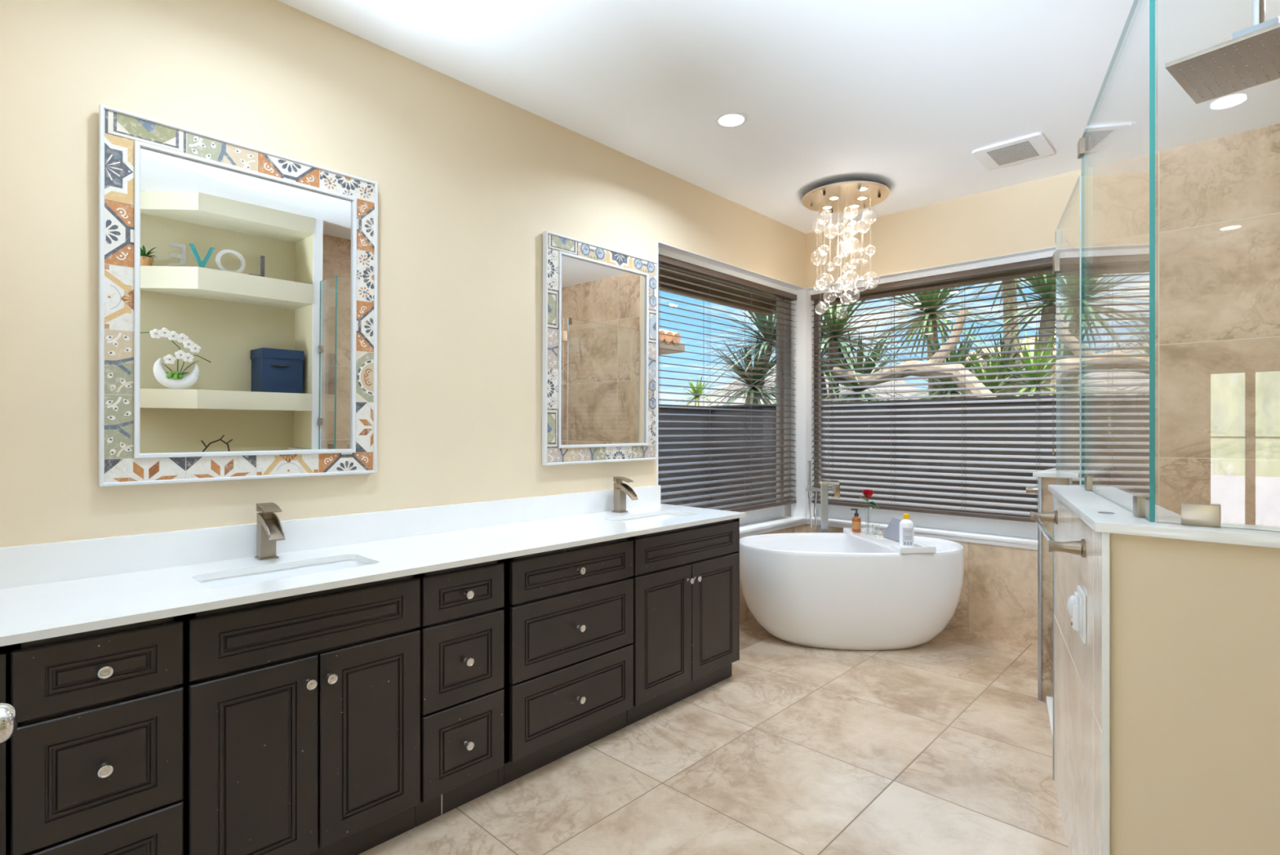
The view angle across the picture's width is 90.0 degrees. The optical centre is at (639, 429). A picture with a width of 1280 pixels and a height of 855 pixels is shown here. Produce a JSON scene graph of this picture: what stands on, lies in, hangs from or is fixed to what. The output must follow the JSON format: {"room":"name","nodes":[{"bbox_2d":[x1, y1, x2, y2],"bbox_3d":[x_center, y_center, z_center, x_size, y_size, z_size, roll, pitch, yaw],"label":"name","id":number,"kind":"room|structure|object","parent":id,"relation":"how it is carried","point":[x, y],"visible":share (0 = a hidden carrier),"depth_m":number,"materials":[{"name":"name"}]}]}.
{"room":"bathroom","nodes":[
{"label":"bathroom","id":0,"kind":"room"},
{"bbox_2d":[0,0,805,622],"bbox_3d":[-1.480,-0.102,2.124,0.220,2.750,8.139,0,0,44],"label":"wall","id":1,"kind":"structure","parent":0,"point":[471,180],"depth_m":2.35,"materials":[{"name":"beige paint"}]},
{"bbox_2d":[97,103,377,486],"bbox_3d":[-1.281,-0.383,2.138,0.032,1.098,0.808,1,1,44],"label":"wall mirror","id":2,"kind":"object","parent":1,"relation":"attached to","point":[237,282],"visible":1,"depth_m":2.07,"materials":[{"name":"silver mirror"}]},
{"bbox_2d":[139,147,351,453],"bbox_3d":[-1.286,-0.383,2.142,0.019,0.916,0.626,1,1,44],"label":"mirror glass","id":3,"kind":"object","parent":2,"relation":"attached to","point":[246,273],"depth_m":2.10,"materials":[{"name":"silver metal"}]},
{"bbox_2d":[0,484,660,588],"bbox_3d":[-0.827,0.371,2.636,0.020,0.109,2.720,0,0,44],"label":"backsplash","id":4,"kind":"structure","parent":1,"relation":"attached to","point":[24,565],"depth_m":2.14,"materials":[{"name":"white stone"}]},
{"bbox_2d":[542,230,657,465],"bbox_3d":[-0.180,-0.381,3.300,0.032,1.102,0.785,0,0,44],"label":"wall mirror","id":5,"kind":"object","parent":1,"relation":"attached to","point":[600,335],"visible":1,"depth_m":3.26,"materials":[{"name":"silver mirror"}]},
{"bbox_2d":[560,254,645,444],"bbox_3d":[-0.184,-0.381,3.304,0.019,0.920,0.603,0,0,44],"label":"mirror glass","id":6,"kind":"object","parent":5,"relation":"attached to","point":[603,303],"depth_m":3.28,"materials":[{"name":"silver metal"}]},
{"bbox_2d":[660,264,784,524],"bbox_3d":[0.532,-0.193,4.351,0.045,1.733,1.639,0,0,44],"label":"window","id":7,"kind":"structure","parent":1,"relation":"in","point":[760,514],"depth_m":4.91,"materials":[{"name":"white"}]},
{"bbox_2d":[657,253,796,511],"bbox_3d":[0.614,-0.230,4.300,0.072,1.587,1.654,0,0,44],"label":"blind","id":8,"kind":"object","parent":7,"relation":"attached to","point":[664,260],"visible":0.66,"depth_m":4.24,"materials":[{"name":"brown wood"}]},
{"bbox_2d":[656,240,805,484],"bbox_3d":[0.670,-0.196,4.384,0.221,1.738,1.901,0,0,44],"label":"trim","id":9,"kind":"structure","parent":1,"relation":"attached to","point":[662,248],"depth_m":4.13,"materials":[{"name":"white"}]},
{"bbox_2d":[739,515,806,537],"bbox_3d":[0.609,0.691,4.306,0.240,0.046,1.659,0,0,44],"label":"sill","id":10,"kind":"structure","parent":1,"relation":"attached to","point":[773,524],"depth_m":4.53,"materials":[{"name":"white"}]},
{"bbox_2d":[783,288,814,517],"bbox_3d":[1.249,-0.182,4.993,0.220,1.762,0.220,0,0,44],"label":"trim","id":11,"kind":"structure","parent":1,"relation":"attached to","point":[802,306],"depth_m":4.89,"materials":[{"name":"white"}]},
{"bbox_2d":[658,264,1052,315],"bbox_3d":[-0.163,-1.192,-0.315,6.950,0.190,11.319,0,0,44],"label":"roof eave","id":12,"kind":"object","parent":1,"relation":"attached to","point":[663,279],"visible":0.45,"depth_m":5.21,"materials":[{"name":"brown paint"}]},
{"bbox_2d":[358,617,1070,854],"bbox_3d":[-0.356,1.323,1.056,3.320,0.100,8.139,0,0,44],"label":"floor","id":13,"kind":"structure","parent":0,"point":[943,744],"depth_m":2.38,"materials":[{"name":"tile"}]},
{"bbox_2d":[0,645,5,854],"bbox_3d":[-1.543,0.861,1.492,0.520,0.826,0.078,0,0,44],"label":"cabinet filler","id":14,"kind":"object","parent":13,"relation":"on","point":[2,649],"visible":0.77,"depth_m":1.34,"materials":[{"name":"black wood"}]},
{"bbox_2d":[5,614,183,854],"bbox_3d":[-1.397,0.861,1.625,0.548,0.826,0.308,0,0,44],"label":"vanity cabinet","id":15,"kind":"object","parent":13,"relation":"on","point":[95,753],"visible":0.94,"depth_m":1.45,"materials":[{"name":"black wood"}]},
{"bbox_2d":[183,573,420,854],"bbox_3d":[-1.076,0.861,1.962,0.548,0.826,0.613,0,0,44],"label":"vanity cabinet","id":16,"kind":"object","parent":13,"relation":"on","point":[302,712],"visible":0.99,"depth_m":1.76,"materials":[{"name":"black wood"}]},
{"bbox_2d":[414,559,504,826],"bbox_3d":[-0.756,0.861,2.299,0.548,0.826,0.311,0,0,44],"label":"vanity cabinet","id":17,"kind":"object","parent":13,"relation":"on","point":[462,627],"visible":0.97,"depth_m":2.12,"materials":[{"name":"black wood"}]},
{"bbox_2d":[497,558,507,786],"bbox_3d":[-0.657,0.861,2.437,0.500,0.826,0.023,0,0,44],"label":"cabinet filler","id":18,"kind":"object","parent":13,"relation":"on","point":[500,771],"visible":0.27,"depth_m":2.27,"materials":[{"name":"black wood"}]},
{"bbox_2d":[503,536,633,784],"bbox_3d":[-0.417,0.861,2.656,0.548,0.826,0.623,0,0,44],"label":"vanity cabinet","id":19,"kind":"object","parent":13,"relation":"on","point":[571,609],"visible":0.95,"depth_m":2.45,"materials":[{"name":"black wood"}]},
{"bbox_2d":[626,517,739,725],"bbox_3d":[0.069,0.861,3.166,0.548,0.826,0.775,0,0,44],"label":"vanity cabinet","id":20,"kind":"object","parent":13,"relation":"on","point":[686,642],"visible":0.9,"depth_m":2.95,"materials":[{"name":"black wood"}]},
{"bbox_2d":[0,503,746,646],"bbox_3d":[-0.614,0.435,2.458,0.574,0.020,2.755,0,0,44],"label":"countertop","id":21,"kind":"structure","parent":20,"relation":"on","point":[28,613],"depth_m":1.90,"materials":[{"name":"white stone"}]},
{"bbox_2d":[254,502,284,559],"bbox_3d":[-1.206,0.335,2.088,0.137,0.180,0.056,0,0,44],"label":"faucet","id":22,"kind":"object","parent":21,"relation":"on","point":[269,529],"visible":1,"depth_m":2.09,"materials":[{"name":"silver metal"}]},
{"bbox_2d":[198,559,370,587],"bbox_3d":[-1.062,0.508,1.948,0.252,0.125,0.494,0,0,44],"label":"sink","id":23,"kind":"object","parent":21,"relation":"in","point":[321,567],"visible":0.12,"depth_m":2.03,"materials":[{"name":"white ceramic"}]},
{"bbox_2d":[612,475,638,512],"bbox_3d":[-0.075,0.335,3.270,0.137,0.180,0.056,0,0,44],"label":"faucet","id":24,"kind":"object","parent":21,"relation":"on","point":[620,489],"visible":1,"depth_m":3.28,"materials":[{"name":"silver metal"}]},
{"bbox_2d":[617,513,684,523],"bbox_3d":[0.061,0.508,3.129,0.252,0.125,0.494,0,0,44],"label":"sink","id":25,"kind":"object","parent":21,"relation":"in","point":[664,516],"visible":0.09,"depth_m":3.29,"materials":[{"name":"white ceramic"}]},
{"bbox_2d":[805,460,839,532],"bbox_3d":[1.252,0.746,4.369,0.229,1.055,0.220,0,0,12],"label":"tub filler","id":26,"kind":"object","parent":13,"relation":"on","point":[824,488],"visible":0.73,"depth_m":4.41,"materials":[{"name":"grey metal"}]},
{"bbox_2d":[739,532,964,649],"bbox_3d":[1.278,0.984,3.935,1.342,0.580,0.724,0,0,3],"label":"bathtub","id":27,"kind":"object","parent":13,"relation":"on","point":[831,590],"visible":0.92,"depth_m":3.63,"materials":[{"name":"white ceramic"}]},
{"bbox_2d":[843,527,936,553],"bbox_3d":[1.511,0.676,3.935,0.210,0.032,0.722,0,0,-7],"label":"tray","id":28,"kind":"object","parent":27,"relation":"on","point":[890,544],"visible":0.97,"depth_m":3.84,"materials":[{"name":"white plastic"}]},
{"bbox_2d":[850,508,861,532],"bbox_3d":[1.433,0.604,4.244,0.062,0.153,0.057,0,0,44],"label":"soap dispenser","id":29,"kind":"object","parent":28,"relation":"on","point":[856,521],"visible":1,"depth_m":4.22,"materials":[{"name":"orange plastic"}]},
{"bbox_2d":[875,533,884,537],"bbox_3d":[1.540,0.670,4.054,0.090,0.020,0.052,0,0,4],"label":"soap dish","id":30,"kind":"object","parent":28,"relation":"on","point":[878,535],"visible":0.52,"depth_m":4.04,"materials":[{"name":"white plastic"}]},
{"bbox_2d":[883,517,901,542],"bbox_3d":[1.579,0.618,3.944,0.072,0.120,0.200,0,0,-7],"label":"book","id":31,"kind":"object","parent":28,"relation":"on","point":[892,531],"visible":0.53,"depth_m":3.97,"materials":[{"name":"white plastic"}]},
{"bbox_2d":[899,513,913,546],"bbox_3d":[1.541,0.584,3.701,0.078,0.192,0.078,0,0,44],"label":"lotion bottle","id":32,"kind":"object","parent":28,"relation":"on","point":[906,525],"visible":0.96,"depth_m":3.67,"materials":[{"name":"white plastic"}]},
{"bbox_3d":[1.485,0.593,4.168,0.050,0.175,0.050,0,0,44],"label":"bud vase","id":33,"kind":"object","parent":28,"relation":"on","visible":0},
{"bbox_2d":[859,488,879,532],"bbox_3d":[1.487,0.531,4.155,0.104,0.278,0.099,0,0,44],"label":"rose","id":34,"kind":"object","parent":33,"relation":"in","point":[868,493],"visible":1,"depth_m":4.15,"materials":[{"name":"red plant"}]},
{"bbox_2d":[276,0,1279,233],"bbox_3d":[-0.356,-1.552,1.056,3.320,0.150,8.139,0,0,44],"label":"ceiling","id":35,"kind":"structure","parent":0,"point":[900,95],"depth_m":2.70,"materials":[{"name":"white paint"}]},
{"bbox_2d":[715,111,747,128],"bbox_3d":[0.435,-1.473,3.051,0.156,0.006,0.156,0,0,44],"label":"recessed light","id":36,"kind":"object","parent":35,"relation":"in","point":[731,119],"visible":1,"depth_m":3.05,"materials":[{"name":"white"}]},
{"bbox_2d":[719,114,743,125],"bbox_3d":[0.435,-1.474,3.051,0.118,0.001,0.118,0,0,44],"label":"diffuser","id":37,"kind":"object","parent":36,"relation":"attached to","point":[731,119],"depth_m":3.06,"materials":[{"name":"white plastic"}]},
{"bbox_2d":[801,177,889,319],"bbox_3d":[1.273,-1.091,3.968,0.514,0.768,0.527,0,0,44],"label":"chandelier","id":38,"kind":"object","parent":35,"relation":"hanging from","point":[844,195],"visible":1,"depth_m":3.90,"materials":[{"name":"clear glass"}]},
{"bbox_2d":[972,132,1054,169],"bbox_3d":[1.980,-1.468,3.396,0.326,0.016,0.320,0,0,44],"label":"ceiling vent","id":39,"kind":"object","parent":35,"relation":"in","point":[1034,145],"visible":1,"depth_m":3.37,"materials":[{"name":"white plastic"}]},
{"bbox_2d":[1164,0,1279,103],"bbox_3d":[1.644,-1.225,1.701,0.320,0.501,0.320,0,0,-37],"label":"shower head","id":40,"kind":"object","parent":35,"relation":"hanging from","point":[1251,58],"visible":1,"depth_m":1.71},
{"bbox_2d":[805,123,1279,644],"bbox_3d":[2.452,-0.102,3.849,3.100,2.750,0.220,0,0,44],"label":"wall","id":41,"kind":"structure","parent":0,"point":[1217,200],"depth_m":3.39,"materials":[{"name":"beige tile"}]},
{"bbox_2d":[806,515,1037,549],"bbox_3d":[1.938,0.691,4.324,1.700,0.046,0.240,0,0,44],"label":"sill","id":42,"kind":"structure","parent":41,"relation":"attached to","point":[953,535],"depth_m":4.13,"materials":[{"name":"white"}]},
{"bbox_2d":[813,300,1037,538],"bbox_3d":[1.973,-0.193,4.412,1.690,1.733,0.045,0,0,44],"label":"window","id":43,"kind":"structure","parent":41,"relation":"in","point":[981,525],"depth_m":4.42,"materials":[{"name":"white"}]},
{"bbox_2d":[810,256,1056,522],"bbox_3d":[1.917,-0.230,4.333,1.652,1.587,0.072,0,0,44],"label":"blind","id":44,"kind":"object","parent":43,"relation":"attached to","point":[1037,263],"visible":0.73,"depth_m":4.24,"materials":[{"name":"brown wood"}]},
{"bbox_2d":[805,246,1056,294],"bbox_3d":[1.891,-0.196,4.382,1.792,1.738,0.221,0,0,44],"label":"trim","id":45,"kind":"structure","parent":41,"relation":"attached to","point":[1046,252],"depth_m":4.21,"materials":[{"name":"white wood"}]},
{"bbox_2d":[1041,471,1110,701],"bbox_3d":[2.244,0.749,3.278,0.154,1.050,0.895,0,0,44],"label":"wall","id":46,"kind":"structure","parent":0,"point":[1103,479],"depth_m":2.99,"materials":[{"name":"tile"}]},
{"bbox_2d":[1026,485,1037,493],"bbox_3d":[2.142,0.298,3.345,0.080,0.048,0.648,0,0,44],"label":"towel bar","id":47,"kind":"object","parent":46,"relation":"attached to","point":[1034,489],"visible":0.26,"depth_m":3.13,"materials":[{"name":"silver metal"}]},
{"bbox_2d":[1037,476,1041,700],"bbox_3d":[2.185,0.749,3.329,0.014,1.050,0.901,0,0,44],"label":"trim","id":48,"kind":"structure","parent":46,"relation":"attached to","point":[1039,478],"depth_m":3.00,"materials":[{"name":"grey metal"}]},
{"bbox_2d":[1053,173,1081,485],"bbox_3d":[1.757,0.159,2.631,0.030,2.150,0.742,0,0,27],"label":"glass panel","id":49,"kind":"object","parent":46,"relation":"attached to","point":[1067,259],"depth_m":2.53,"materials":[{"name":"clear glass"}]},
{"bbox_2d":[1032,465,1115,477],"bbox_3d":[2.233,0.213,3.271,0.199,0.021,0.920,0,0,44],"label":"stone ledge","id":50,"kind":"object","parent":46,"relation":"on","point":[1095,469],"visible":0.54,"depth_m":3.12,"materials":[{"name":"white stone"}]},
{"bbox_2d":[1055,231,1093,465],"bbox_3d":[2.243,-0.360,3.289,0.026,1.124,0.874,0,0,44],"label":"glass panel","id":51,"kind":"object","parent":50,"relation":"on","point":[1055,231],"visible":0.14,"depth_m":3.60,"materials":[{"name":"grey"}]},
{"bbox_2d":[1053,495,1279,854],"bbox_3d":[1.335,0.749,1.606,0.643,1.050,1.449,0,0,0],"label":"wall","id":52,"kind":"structure","parent":0,"point":[1195,624],"depth_m":1.32,"materials":[{"name":"beige paint"}]},
{"bbox_2d":[1045,695,1053,743],"bbox_3d":[1.762,1.258,2.632,0.120,0.030,0.756,0,0,29],"label":"trim","id":53,"kind":"structure","parent":52,"relation":"attached to","point":[1049,700],"depth_m":2.83,"materials":[{"name":"white stone"}]},
{"bbox_2d":[1030,510,1086,557],"bbox_3d":[1.266,0.307,1.961,0.080,0.048,0.708,0,0,28],"label":"towel bar","id":54,"kind":"object","parent":52,"relation":"attached to","point":[1077,547],"visible":1,"depth_m":1.67,"materials":[{"name":"silver metal"}]},
{"bbox_2d":[1053,494,1110,854],"bbox_3d":[1.261,0.749,1.859,0.016,1.050,1.072,0,0,28],"label":"trim","id":55,"kind":"structure","parent":52,"relation":"attached to","point":[1105,535],"depth_m":1.39,"materials":[{"name":"white"}]},
{"bbox_2d":[1076,584,1086,644],"bbox_3d":[1.157,0.483,1.679,0.009,0.124,0.124,0,0,28],"label":"outlet plate","id":56,"kind":"object","parent":52,"relation":"attached to","point":[1082,597],"visible":0.94,"depth_m":1.63,"materials":[{"name":"white plastic"}]},
{"bbox_2d":[1066,591,1079,630],"bbox_3d":[1.152,0.481,1.702,0.028,0.095,0.044,0,0,28],"label":"night light","id":57,"kind":"object","parent":56,"relation":"attached to","point":[1073,602],"visible":0.98,"depth_m":1.69,"materials":[{"name":"white plastic"}]},
{"bbox_2d":[1079,595,1082,635],"bbox_3d":[1.141,0.483,1.657,0.002,0.092,0.042,0,0,28],"label":"receptacle","id":58,"kind":"object","parent":56,"relation":"attached to","point":[1080,597],"depth_m":1.66,"materials":[{"name":"white plastic"}]},
{"bbox_2d":[1048,484,1279,547],"bbox_3d":[1.331,0.212,1.604,0.679,0.022,1.475,0,0,0],"label":"stone ledge","id":59,"kind":"object","parent":52,"relation":"on","point":[1099,513],"visible":0.92,"depth_m":1.39,"materials":[{"name":"white stone"}]},
{"bbox_2d":[1077,0,1155,521],"bbox_3d":[1.349,-0.412,1.842,0.026,1.228,0.998,0,0,27],"label":"glass panel","id":60,"kind":"object","parent":59,"relation":"on","point":[1088,146],"visible":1,"depth_m":2.00,"materials":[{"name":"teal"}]},
{"bbox_2d":[1157,502,1279,531],"bbox_3d":[1.232,-0.412,1.293,0.293,1.228,0.026,0,0,44],"label":"channel","id":61,"kind":"object","parent":59,"relation":"on","point":[1192,513],"visible":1,"depth_m":1.33,"materials":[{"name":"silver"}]},
{"bbox_3d":[-1.701,-0.101,1.514,0.300,2.750,0.090,0,0,44],"label":"wall","id":62,"kind":"structure","parent":0,"visible":0},
{"bbox_2d":[0,702,17,743],"bbox_3d":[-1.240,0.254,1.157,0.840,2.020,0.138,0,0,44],"label":"door knob","id":63,"kind":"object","parent":62,"relation":"in","point":[8,713],"depth_m":0.94,"materials":[{"name":"white metal"}]},
{"label":"outside","id":64,"kind":"structure","parent":0,"visible":0},
{"bbox_3d":[4.779,1.524,23.056,100.000,0.200,120.000,0,0,44],"label":"ground","id":65,"kind":"structure","parent":64,"visible":0},
{"bbox_2d":[658,328,684,355],"bbox_3d":[-2.389,-0.539,12.485,3.982,3.926,5.600,0,0,44],"label":"house","id":66,"kind":"structure","parent":65,"relation":"on","point":[663,337],"depth_m":12.89,"materials":[{"name":"beige paint"}]},
{"bbox_2d":[674,374,719,405],"bbox_3d":[1.847,-0.189,21.450,1.794,3.230,1.681,0,0,-28],"label":"palm tree","id":67,"kind":"object","parent":65,"relation":"on","point":[693,390],"visible":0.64,"depth_m":21.33,"materials":[{"name":"green plant"}]},
{"bbox_2d":[686,308,832,405],"bbox_3d":[1.653,-0.298,8.864,2.632,3.480,2.397,0,0,44],"label":"tree","id":68,"kind":"object","parent":65,"relation":"on","point":[757,352],"visible":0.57,"depth_m":8.67,"materials":[{"name":"green plant"}]},
{"bbox_2d":[684,358,928,406],"bbox_3d":[7.907,-0.876,29.465,10.300,4.600,8.400,0,0,44],"label":"house","id":69,"kind":"structure","parent":65,"relation":"on","point":[739,399],"depth_m":28.11,"materials":[{"name":"beige paint"}]},
{"bbox_2d":[741,297,927,402],"bbox_3d":[2.506,-0.365,8.455,2.890,3.600,2.648,0,0,44],"label":"tree","id":70,"kind":"object","parent":65,"relation":"on","point":[849,308],"visible":0.37,"depth_m":8.11,"materials":[{"name":"green plant"}]},
{"bbox_2d":[657,395,1056,517],"bbox_3d":[1.889,0.565,-2.707,16.680,1.718,14.680,0,0,44],"label":"wall","id":71,"kind":"structure","parent":65,"relation":"on","point":[676,411],"depth_m":6.69,"materials":[{"name":"paint"}]},
{"bbox_2d":[831,307,995,397],"bbox_3d":[3.273,-0.066,7.176,2.341,2.546,0.368,0,0,44],"label":"trunk","id":72,"kind":"object","parent":65,"relation":"on","point":[959,318],"visible":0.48,"depth_m":7.13,"materials":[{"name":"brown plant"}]},
{"bbox_2d":[848,284,1039,399],"bbox_3d":[3.964,-0.599,8.468,2.743,4.100,3.054,0,0,-12],"label":"tree","id":73,"kind":"object","parent":65,"relation":"on","point":[943,295],"visible":0.36,"depth_m":8.51,"materials":[{"name":"green plant"}]},
{"bbox_2d":[925,327,1056,398],"bbox_3d":[4.231,0.145,7.415,1.578,2.598,2.004,0,0,-34],"label":"tree","id":74,"kind":"object","parent":65,"relation":"on","point":[1044,353],"visible":0.31,"depth_m":7.13,"materials":[{"name":"green plant"}]},
{"bbox_2d":[948,331,1056,395],"bbox_3d":[19.129,-0.852,14.928,21.200,4.550,9.200,0,0,44],"label":"house","id":75,"kind":"structure","parent":65,"relation":"on","point":[1032,346],"depth_m":18.41,"materials":[{"name":"beige paint"}]},
{"bbox_2d":[953,277,1055,396],"bbox_3d":[5.239,-0.839,9.095,2.020,4.560,2.078,0,0,44],"label":"tree","id":76,"kind":"object","parent":65,"relation":"on","point":[1015,285],"visible":0.09,"depth_m":9.10,"materials":[{"name":"green plant"}]},
{"bbox_2d":[971,273,1056,395],"bbox_3d":[5.241,-0.500,7.950,2.263,3.913,1.995,0,0,4],"label":"tree","id":77,"kind":"object","parent":65,"relation":"on","point":[1044,281],"visible":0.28,"depth_m":7.92,"materials":[{"name":"green plant"}]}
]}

